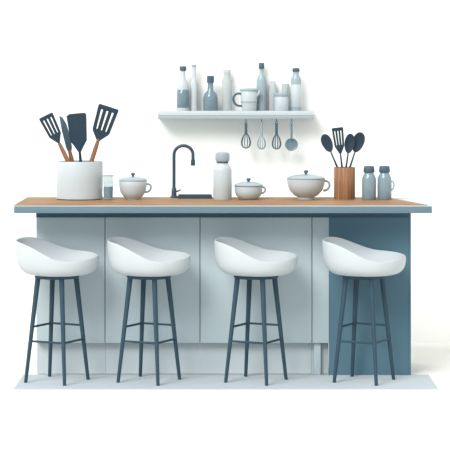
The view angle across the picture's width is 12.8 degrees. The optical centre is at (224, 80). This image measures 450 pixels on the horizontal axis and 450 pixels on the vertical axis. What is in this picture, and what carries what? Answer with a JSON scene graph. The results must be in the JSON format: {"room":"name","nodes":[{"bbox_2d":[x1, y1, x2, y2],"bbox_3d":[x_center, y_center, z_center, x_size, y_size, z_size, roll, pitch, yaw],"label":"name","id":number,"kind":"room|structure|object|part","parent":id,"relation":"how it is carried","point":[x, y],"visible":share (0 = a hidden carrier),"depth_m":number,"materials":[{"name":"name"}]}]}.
{"room":"kitchen","nodes":[
{"label":"kitchen","id":0,"kind":"room"},
{"bbox_2d":[0,0,449,342],"bbox_3d":[0.000,-0.973,11.550,12.000,5.054,0.100,0,0,0],"label":"wall","id":1,"kind":"structure","parent":0,"point":[378,69],"depth_m":11.50,"materials":[{"name":"paint"}]},
{"bbox_2d":[158,111,313,121],"bbox_3d":[0.063,0.202,11.435,0.888,0.063,0.130,0,0,0],"label":"wall shelf","id":2,"kind":"object","parent":1,"relation":"attached to","point":[261,115],"visible":1,"depth_m":11.37,"materials":[{"name":"wood"}]},
{"bbox_2d":[177,66,188,110],"bbox_3d":[-0.240,0.043,11.425,0.071,0.255,0.071,0,0,0],"label":"glass bottle","id":3,"kind":"object","parent":2,"relation":"on","point":[182,86],"visible":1,"depth_m":11.40,"materials":[{"name":"white glass"}]},
{"bbox_2d":[190,65,197,110],"bbox_3d":[-0.177,0.039,11.450,0.046,0.263,0.046,0,0,0],"label":"glass bottle","id":4,"kind":"object","parent":2,"relation":"on","point":[193,85],"visible":1,"depth_m":11.43,"materials":[{"name":"white glass"}]},
{"bbox_2d":[203,76,217,110],"bbox_3d":[-0.083,0.070,11.425,0.083,0.200,0.083,0,0,0],"label":"glass bottle","id":5,"kind":"object","parent":2,"relation":"on","point":[210,99],"visible":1,"depth_m":11.40,"materials":[{"name":"glass"}]},
{"bbox_2d":[222,70,231,110],"bbox_3d":[0.011,0.053,11.460,0.057,0.234,0.057,0,0,0],"label":"glass bottle","id":6,"kind":"object","parent":2,"relation":"on","point":[226,82],"visible":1,"depth_m":11.44,"materials":[{"name":"white glass"}]},
{"bbox_2d":[232,88,259,110],"bbox_3d":[0.122,0.104,11.400,0.138,0.131,0.103,0,0,-33],"label":"mug","id":7,"kind":"object","parent":2,"relation":"on","point":[249,96],"visible":1,"depth_m":11.37,"materials":[{"name":"white ceramic"}]},
{"bbox_3d":[0.070,0.107,11.400,0.057,0.084,0.013,0,0,0],"label":"handle","id":8,"kind":"part","parent":7,"relation":"part of","materials":[{"name":"ceramic"}]},
{"bbox_3d":[0.137,0.049,11.410,0.103,0.019,0.103,0,0,0],"label":"lid","id":9,"kind":"part","parent":7,"relation":"part of","materials":[{"name":"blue ceramic"}]},
{"bbox_2d":[241,121,250,148],"bbox_3d":[0.120,0.306,11.400,0.058,0.159,0.056,0,0,0],"label":"whisk","id":10,"kind":"object","parent":2,"relation":"hanging from","point":[245,133],"visible":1,"depth_m":11.39,"materials":[{"name":"metal"}]},
{"bbox_2d":[257,63,265,110],"bbox_3d":[0.209,0.033,11.460,0.057,0.274,0.057,0,0,0],"label":"glass bottle","id":11,"kind":"object","parent":2,"relation":"on","point":[261,79],"visible":1,"depth_m":11.44,"materials":[{"name":"blue glass"}]},
{"bbox_2d":[257,121,265,149],"bbox_3d":[0.208,0.309,11.400,0.051,0.164,0.049,0,0,0],"label":"whisk","id":12,"kind":"object","parent":2,"relation":"hanging from","point":[261,124],"visible":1,"depth_m":11.39,"materials":[{"name":"grey metal"}]},
{"bbox_3d":[0.208,0.278,11.399,0.017,0.075,0.020,0,0,0],"label":"handle","id":13,"kind":"part","parent":12,"relation":"part of","materials":[{"name":"grey metal"}]},
{"bbox_2d":[269,81,276,110],"bbox_3d":[0.275,0.085,11.470,0.049,0.171,0.049,0,0,0],"label":"glass bottle","id":14,"kind":"object","parent":2,"relation":"on","point":[272,89],"visible":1,"depth_m":11.45,"materials":[{"name":"white glass"}]},
{"bbox_2d":[272,121,280,149],"bbox_3d":[0.294,0.309,11.400,0.055,0.164,0.053,0,0,0],"label":"whisk","id":15,"kind":"object","parent":2,"relation":"hanging from","point":[276,124],"visible":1,"depth_m":11.39,"materials":[{"name":"metal"}]},
{"bbox_3d":[0.294,0.275,11.399,0.017,0.070,0.020,0,0,0],"label":"handle","id":16,"kind":"part","parent":15,"relation":"part of","materials":[{"name":"metal"}]},
{"bbox_2d":[274,93,288,110],"bbox_3d":[0.323,0.119,11.415,0.085,0.102,0.084,0,0,0],"label":"storage jar","id":17,"kind":"object","parent":2,"relation":"on","point":[281,100],"visible":1,"depth_m":11.38,"materials":[{"name":"white ceramic"}]},
{"bbox_3d":[0.323,0.078,11.415,0.085,0.019,0.084,0,0,0],"label":"lid","id":18,"kind":"part","parent":17,"relation":"part of","materials":[{"name":"blue ceramic"}]},
{"bbox_2d":[282,84,288,110],"bbox_3d":[0.347,0.093,11.472,0.043,0.154,0.043,0,0,0],"label":"drinking glass","id":19,"kind":"object","parent":2,"relation":"on","point":[285,87],"visible":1,"depth_m":11.46,"materials":[{"name":"white glass"}]},
{"bbox_2d":[285,121,297,150],"bbox_3d":[0.379,0.313,11.402,0.073,0.172,0.025,0,0,0],"label":"ladle","id":20,"kind":"object","parent":2,"relation":"hanging from","point":[291,144],"visible":1,"depth_m":11.40,"materials":[{"name":"metal"}]},
{"bbox_3d":[0.379,0.286,11.398,0.013,0.092,0.017,0,0,0],"label":"handle","id":21,"kind":"part","parent":20,"relation":"part of","materials":[{"name":"metal"}]},
{"bbox_2d":[285,139,297,150],"bbox_3d":[0.379,0.363,11.407,0.073,0.073,0.014,0,0,0],"label":"bowl","id":22,"kind":"object","parent":20,"relation":"on","point":[291,144],"depth_m":11.40,"materials":[{"name":"metal"}]},
{"bbox_2d":[291,68,300,110],"bbox_3d":[0.406,0.047,11.425,0.062,0.246,0.062,0,0,0],"label":"glass bottle","id":23,"kind":"object","parent":2,"relation":"on","point":[295,80],"visible":1,"depth_m":11.40,"materials":[{"name":"white glass"}]},
{"bbox_2d":[0,343,449,449],"bbox_3d":[0.000,1.529,7.750,12.000,0.050,7.500,0,0,0],"label":"floor","id":24,"kind":"structure","parent":0,"point":[29,419],"depth_m":8.99,"materials":[{"name":"paint"}]},
{"bbox_2d":[36,213,105,373],"bbox_3d":[-0.788,1.081,10.430,0.351,0.838,0.460,0,0,0],"label":"base cabinet","id":25,"kind":"object","parent":24,"relation":"on","point":[75,231],"visible":0.63,"depth_m":10.20,"materials":[{"name":"painted wood"}]},
{"bbox_3d":[-0.788,0.679,10.210,0.351,0.034,0.017,0,0,0],"label":"rail","id":26,"kind":"part","parent":25,"relation":"part of","materials":[{"name":"stone"}]},
{"bbox_2d":[105,213,199,373],"bbox_3d":[-0.370,1.081,10.430,0.484,0.838,0.460,0,0,0],"label":"base cabinet","id":27,"kind":"object","parent":24,"relation":"on","point":[180,232],"visible":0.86,"depth_m":10.20,"materials":[{"name":"painted wood"}]},
{"bbox_3d":[-0.370,0.679,10.210,0.484,0.034,0.017,0,0,0],"label":"rail","id":28,"kind":"part","parent":27,"relation":"part of","materials":[{"name":"stone"}]},
{"bbox_2d":[14,375,438,389],"bbox_3d":[0.005,1.502,9.980,2.070,0.004,0.480,0,0,0],"label":"floor mat","id":29,"kind":"object","parent":24,"relation":"on","point":[35,382],"visible":0.93,"depth_m":9.92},
{"bbox_2d":[15,237,98,385],"bbox_3d":[-0.840,1.144,10.000,0.423,0.714,0.370,0,0,0],"label":"bar stool","id":30,"kind":"object","parent":29,"relation":"on","point":[40,258],"visible":1,"depth_m":9.95,"materials":[{"name":"white plastic"},{"name":"dark blue painted metal"}]},
{"bbox_3d":[-0.960,1.236,9.963,0.085,0.531,0.026,0,0,-14],"label":"leg","id":31,"kind":"part","parent":30,"relation":"part of","materials":[{"name":"metal"}]},
{"bbox_3d":[-0.881,1.236,10.119,0.027,0.531,0.085,0,0,-23],"label":"leg","id":32,"kind":"part","parent":30,"relation":"part of","materials":[{"name":"metal"}]},
{"bbox_3d":[-0.840,0.878,10.000,0.420,0.184,0.365,0,0,0],"label":"seat","id":33,"kind":"part","parent":30,"relation":"part of","materials":[{"name":"white plastic"}]},
{"bbox_3d":[-0.840,0.977,10.000,0.224,0.014,0.224,0,0,0],"label":"seat mount","id":34,"kind":"part","parent":30,"relation":"part of","materials":[{"name":"metal"}]},
{"bbox_3d":[-0.799,1.236,9.881,0.027,0.531,0.085,0,0,-23],"label":"leg","id":35,"kind":"part","parent":30,"relation":"part of","materials":[{"name":"metal"}]},
{"bbox_3d":[-0.720,1.236,10.037,0.085,0.531,0.026,0,0,-14],"label":"leg","id":36,"kind":"part","parent":30,"relation":"part of","materials":[{"name":"metal"}]},
{"bbox_2d":[107,237,190,385],"bbox_3d":[-0.380,1.144,10.000,0.423,0.714,0.370,0,0,0],"label":"bar stool","id":37,"kind":"object","parent":29,"relation":"on","point":[135,259],"visible":1,"depth_m":9.95,"materials":[{"name":"white plastic"},{"name":"dark blue painted metal"}]},
{"bbox_3d":[-0.500,1.236,9.963,0.085,0.531,0.026,0,0,-14],"label":"leg","id":38,"kind":"part","parent":37,"relation":"part of","materials":[{"name":"metal"}]},
{"bbox_3d":[-0.421,1.236,10.119,0.027,0.531,0.085,0,0,-23],"label":"leg","id":39,"kind":"part","parent":37,"relation":"part of","materials":[{"name":"metal"}]},
{"bbox_3d":[-0.380,0.878,10.000,0.420,0.184,0.365,0,0,0],"label":"seat","id":40,"kind":"part","parent":37,"relation":"part of","materials":[{"name":"white plastic"}]},
{"bbox_3d":[-0.380,0.977,10.000,0.224,0.014,0.224,0,0,0],"label":"seat mount","id":41,"kind":"part","parent":37,"relation":"part of","materials":[{"name":"metal"}]},
{"bbox_3d":[-0.339,1.236,9.881,0.027,0.531,0.085,0,0,-23],"label":"leg","id":42,"kind":"part","parent":37,"relation":"part of","materials":[{"name":"metal"}]},
{"bbox_3d":[-0.260,1.236,10.037,0.085,0.531,0.026,0,0,-14],"label":"leg","id":43,"kind":"part","parent":37,"relation":"part of","materials":[{"name":"metal"}]},
{"bbox_2d":[214,237,297,385],"bbox_3d":[0.155,1.144,10.000,0.423,0.714,0.370,0,0,0],"label":"bar stool","id":44,"kind":"object","parent":29,"relation":"on","point":[241,259],"visible":1,"depth_m":9.95,"materials":[{"name":"white plastic"},{"name":"dark blue painted metal"}]},
{"bbox_3d":[0.035,1.236,9.963,0.085,0.531,0.026,0,0,-14],"label":"leg","id":45,"kind":"part","parent":44,"relation":"part of","materials":[{"name":"metal"}]},
{"bbox_3d":[0.114,1.236,10.119,0.027,0.531,0.085,0,0,-23],"label":"leg","id":46,"kind":"part","parent":44,"relation":"part of","materials":[{"name":"metal"}]},
{"bbox_3d":[0.155,0.878,10.000,0.420,0.184,0.365,0,0,0],"label":"seat","id":47,"kind":"part","parent":44,"relation":"part of","materials":[{"name":"white plastic"}]},
{"bbox_3d":[0.155,0.977,10.000,0.224,0.014,0.224,0,0,0],"label":"seat mount","id":48,"kind":"part","parent":44,"relation":"part of","materials":[{"name":"metal"}]},
{"bbox_3d":[0.196,1.236,9.881,0.027,0.531,0.085,0,0,-23],"label":"leg","id":49,"kind":"part","parent":44,"relation":"part of","materials":[{"name":"metal"}]},
{"bbox_3d":[0.275,1.236,10.037,0.085,0.531,0.026,0,0,-14],"label":"leg","id":50,"kind":"part","parent":44,"relation":"part of","materials":[{"name":"metal"}]},
{"bbox_2d":[322,237,405,385],"bbox_3d":[0.695,1.144,10.000,0.423,0.714,0.370,0,0,0],"label":"bar stool","id":51,"kind":"object","parent":29,"relation":"on","point":[348,259],"visible":1,"depth_m":9.94,"materials":[{"name":"white plastic"},{"name":"blue-grey painted metal"}]},
{"bbox_3d":[0.575,1.236,9.963,0.085,0.531,0.026,0,0,-14],"label":"leg","id":52,"kind":"part","parent":51,"relation":"part of","materials":[{"name":"metal"}]},
{"bbox_3d":[0.654,1.236,10.119,0.027,0.531,0.085,0,0,-23],"label":"leg","id":53,"kind":"part","parent":51,"relation":"part of","materials":[{"name":"metal"}]},
{"bbox_3d":[0.695,0.878,10.000,0.420,0.184,0.365,0,0,0],"label":"seat","id":54,"kind":"part","parent":51,"relation":"part of","materials":[{"name":"white plastic"}]},
{"bbox_3d":[0.695,0.977,10.000,0.224,0.014,0.224,0,0,0],"label":"seat mount","id":55,"kind":"part","parent":51,"relation":"part of","materials":[{"name":"metal"}]},
{"bbox_3d":[0.736,1.236,9.881,0.027,0.531,0.085,0,0,-23],"label":"leg","id":56,"kind":"part","parent":51,"relation":"part of","materials":[{"name":"metal"}]},
{"bbox_3d":[0.815,1.236,10.037,0.085,0.531,0.026,0,0,-14],"label":"leg","id":57,"kind":"part","parent":51,"relation":"part of","materials":[{"name":"metal"}]},
{"bbox_2d":[200,213,311,373],"bbox_3d":[0.158,1.081,10.430,0.570,0.838,0.460,0,0,0],"label":"base cabinet","id":58,"kind":"object","parent":24,"relation":"on","point":[287,232],"visible":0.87,"depth_m":10.20,"materials":[{"name":"wood"}]},
{"bbox_2d":[14,197,431,212],"bbox_3d":[-0.010,0.640,10.339,2.090,0.041,0.681,0,0,0],"label":"countertop","id":59,"kind":"structure","parent":58,"relation":"on","point":[29,204],"depth_m":10.00,"materials":[{"name":"brown wood"}]},
{"bbox_2d":[56,160,102,199],"bbox_3d":[-0.764,0.520,10.500,0.245,0.200,0.245,0,0,0],"label":"utensil crock","id":60,"kind":"object","parent":59,"relation":"on","point":[76,180],"visible":0.97,"depth_m":10.40,"materials":[{"name":"white ceramic"}]},
{"bbox_2d":[39,113,70,161],"bbox_3d":[-0.847,0.384,10.450,0.248,0.440,0.024,0,0,0],"label":"slotted turner","id":61,"kind":"object","parent":60,"relation":"in","point":[56,137],"visible":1,"depth_m":10.45,"materials":[{"name":"plastic"}]},
{"bbox_3d":[-0.799,0.463,10.450,0.024,0.304,0.024,-26,0,0],"label":"handle","id":62,"kind":"part","parent":61,"relation":"part of","materials":[{"name":"brown wood"}]},
{"bbox_2d":[59,116,73,161],"bbox_3d":[-0.815,0.392,10.546,0.119,0.419,0.024,0,0,2],"label":"kitchen knife","id":63,"kind":"object","parent":60,"relation":"in","point":[65,131],"visible":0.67,"depth_m":10.54,"materials":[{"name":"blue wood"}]},
{"bbox_3d":[-0.839,0.277,10.545,0.035,0.200,0.006,-13,0,0],"label":"blade","id":64,"kind":"part","parent":63,"relation":"part of","materials":[{"name":"metal"}]},
{"bbox_3d":[-0.793,0.482,10.545,0.024,0.242,0.024,-13,0,0],"label":"handle","id":65,"kind":"part","parent":63,"relation":"part of","materials":[{"name":"brown wood"}]},
{"bbox_2d":[66,113,86,161],"bbox_3d":[-0.780,0.383,10.515,0.107,0.434,0.018,0,0,0],"label":"spatula","id":66,"kind":"object","parent":60,"relation":"in","point":[77,122],"visible":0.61,"depth_m":10.51,"materials":[{"name":"blue plastic"}]},
{"bbox_3d":[-0.754,0.479,10.515,0.018,0.242,0.018,-5,0,0],"label":"handle","id":67,"kind":"part","parent":66,"relation":"part of","materials":[{"name":"plastic"}]},
{"bbox_2d":[89,104,118,161],"bbox_3d":[-0.662,0.361,10.483,0.209,0.483,0.024,0,0,-1],"label":"large slotted turner","id":68,"kind":"object","parent":60,"relation":"in","point":[99,134],"visible":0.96,"depth_m":10.48,"materials":[{"name":"plastic"}]},
{"bbox_3d":[-0.710,0.452,10.482,0.024,0.310,0.024,18,0,0],"label":"handle","id":69,"kind":"part","parent":68,"relation":"part of","materials":[{"name":"brown wood"}]},
{"bbox_2d":[103,175,113,197],"bbox_3d":[-0.610,0.556,10.450,0.060,0.127,0.060,0,0,0],"label":"drinking glass","id":70,"kind":"object","parent":59,"relation":"on","point":[108,190],"visible":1,"depth_m":10.43,"materials":[{"name":"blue glass"}]},
{"bbox_2d":[119,173,151,199],"bbox_3d":[-0.483,0.550,10.500,0.151,0.140,0.151,0,0,43],"label":"cup","id":71,"kind":"object","parent":59,"relation":"on","point":[132,188],"visible":1,"depth_m":10.45,"materials":[{"name":"white ceramic"}]},
{"bbox_3d":[-0.483,0.513,10.500,0.151,0.022,0.151,0,0,0],"label":"lid","id":72,"kind":"part","parent":71,"relation":"part of","materials":[{"name":"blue ceramic"}]},
{"bbox_2d":[170,144,194,197],"bbox_3d":[-0.225,0.477,10.630,0.133,0.285,0.040,0,0,0],"label":"faucet","id":73,"kind":"object","parent":59,"relation":"on","point":[174,192],"visible":1,"depth_m":10.62,"materials":[{"name":"metal"}]},
{"bbox_2d":[178,194,211,198],"bbox_3d":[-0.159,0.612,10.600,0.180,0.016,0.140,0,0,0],"label":"sink","id":74,"kind":"object","parent":59,"relation":"in","point":[180,196],"visible":1,"depth_m":10.53,"materials":[{"name":"metal"}]},
{"bbox_2d":[213,152,231,199],"bbox_3d":[-0.013,0.494,10.460,0.097,0.251,0.097,0,0,0],"label":"bottle","id":75,"kind":"object","parent":59,"relation":"on","point":[222,172],"visible":1,"depth_m":10.42,"materials":[{"name":"white ceramic"}]},
{"bbox_2d":[234,178,265,199],"bbox_3d":[0.123,0.564,10.480,0.153,0.112,0.153,0,0,40],"label":"sugar bowl","id":76,"kind":"object","parent":59,"relation":"on","point":[248,190],"visible":1,"depth_m":10.43,"materials":[{"name":"white ceramic"}]},
{"bbox_3d":[0.123,0.539,10.480,0.153,0.024,0.153,0,0,0],"label":"lid","id":77,"kind":"part","parent":76,"relation":"part of","materials":[{"name":"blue ceramic"}]},
{"bbox_2d":[287,170,330,199],"bbox_3d":[0.425,0.543,10.500,0.205,0.153,0.205,0,0,43],"label":"cup","id":78,"kind":"object","parent":59,"relation":"on","point":[305,186],"visible":1,"depth_m":10.43,"materials":[{"name":"white ceramic"}]},
{"bbox_3d":[0.425,0.502,10.500,0.205,0.024,0.205,0,0,0],"label":"lid","id":79,"kind":"part","parent":78,"relation":"part of","materials":[{"name":"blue ceramic"}]},
{"bbox_3d":[0.535,0.550,10.500,0.040,0.062,0.012,0,0,0],"label":"handle","id":80,"kind":"part","parent":78,"relation":"part of","materials":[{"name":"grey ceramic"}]},
{"bbox_2d":[334,167,354,199],"bbox_3d":[0.627,0.536,10.500,0.111,0.168,0.111,0,0,0],"label":"wooden utensil holder","id":81,"kind":"object","parent":59,"relation":"on","point":[344,178],"visible":1,"depth_m":10.45,"materials":[{"name":"brown wood"}]},
{"bbox_2d":[321,134,337,166],"bbox_3d":[0.579,0.440,10.487,0.153,0.323,0.012,0,0,1],"label":"serving spoon","id":82,"kind":"object","parent":81,"relation":"in","point":[326,141],"visible":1,"depth_m":10.49,"materials":[{"name":"blue plastic"}]},
{"bbox_2d":[321,134,332,151],"bbox_3d":[0.536,0.326,10.489,0.055,0.100,0.008,-23,0,0],"label":"spoon bowl","id":83,"kind":"object","parent":82,"relation":"on","point":[326,141],"depth_m":10.49,"materials":[{"name":"blue plastic"}]},
{"bbox_3d":[0.602,0.483,10.486,0.011,0.252,0.011,-23,0,0],"label":"handle","id":84,"kind":"part","parent":82,"relation":"part of","materials":[{"name":"black plastic"}]},
{"bbox_2d":[332,127,343,167],"bbox_3d":[0.599,0.420,10.496,0.077,0.358,0.011,0,0,0],"label":"slotted turner","id":85,"kind":"object","parent":81,"relation":"in","point":[338,147],"visible":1,"depth_m":10.49,"materials":[{"name":"blue plastic"}]},
{"bbox_2d":[344,134,354,167],"bbox_3d":[0.646,0.438,10.509,0.071,0.323,0.012,0,0,-3],"label":"serving spoon","id":86,"kind":"object","parent":81,"relation":"in","point":[349,143],"visible":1,"depth_m":10.51,"materials":[{"name":"blue plastic"}]},
{"bbox_2d":[344,134,354,152],"bbox_3d":[0.654,0.329,10.511,0.052,0.105,0.008,8,0,0],"label":"spoon bowl","id":87,"kind":"object","parent":86,"relation":"on","point":[349,143],"depth_m":10.51,"materials":[{"name":"blue plastic"}]},
{"bbox_2d":[349,132,364,166],"bbox_3d":[0.670,0.435,10.521,0.132,0.332,0.012,0,0,-1],"label":"serving spoon","id":88,"kind":"object","parent":81,"relation":"in","point":[359,137],"visible":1,"depth_m":10.52,"materials":[{"name":"blue plastic"}]},
{"bbox_2d":[353,132,364,151],"bbox_3d":[0.700,0.323,10.523,0.063,0.110,0.008,18,0,0],"label":"spoon bowl","id":89,"kind":"object","parent":88,"relation":"on","point":[359,137],"depth_m":10.52,"materials":[{"name":"blue plastic"}]},
{"bbox_2d":[362,166,375,199],"bbox_3d":[0.753,0.531,10.460,0.076,0.177,0.076,0,0,0],"label":"jar","id":90,"kind":"object","parent":59,"relation":"on","point":[368,179],"visible":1,"depth_m":10.43,"materials":[{"name":"blue glass"}]},
{"bbox_2d":[377,166,394,199],"bbox_3d":[0.837,0.531,10.469,0.079,0.177,0.075,0,0,41],"label":"jar","id":91,"kind":"object","parent":59,"relation":"on","point":[384,180],"visible":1,"depth_m":10.44,"materials":[{"name":"blue glass"}]},
{"bbox_3d":[0.158,0.679,10.210,0.570,0.034,0.017,0,0,0],"label":"rail","id":92,"kind":"part","parent":58,"relation":"part of","materials":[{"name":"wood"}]},
{"bbox_2d":[311,213,410,374],"bbox_3d":[0.696,1.081,10.430,0.504,0.838,0.460,0,0,0],"label":"base cabinet","id":93,"kind":"object","parent":24,"relation":"on","point":[377,231],"visible":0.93,"depth_m":10.20,"materials":[{"name":"painted wood"}]},
{"bbox_3d":[0.472,1.419,10.235,0.035,0.163,0.029,0,0,0],"label":"support leg","id":94,"kind":"part","parent":93,"relation":"part of","materials":[{"name":"grey wood"}]},
{"bbox_3d":[0.488,1.016,10.210,0.084,0.640,0.019,0,0,0],"label":"filler panel","id":95,"kind":"part","parent":93,"relation":"part of","materials":[{"name":"grey wood"}]},
{"bbox_3d":[0.690,0.679,10.210,0.492,0.034,0.017,0,0,0],"label":"rail","id":96,"kind":"part","parent":93,"relation":"part of","materials":[{"name":"stone"}]},
{"bbox_3d":[0.942,1.081,10.430,0.012,0.838,0.460,0,0,0],"label":"panel","id":97,"kind":"part","parent":93,"relation":"part of","materials":[{"name":"blue wood"}]}
]}

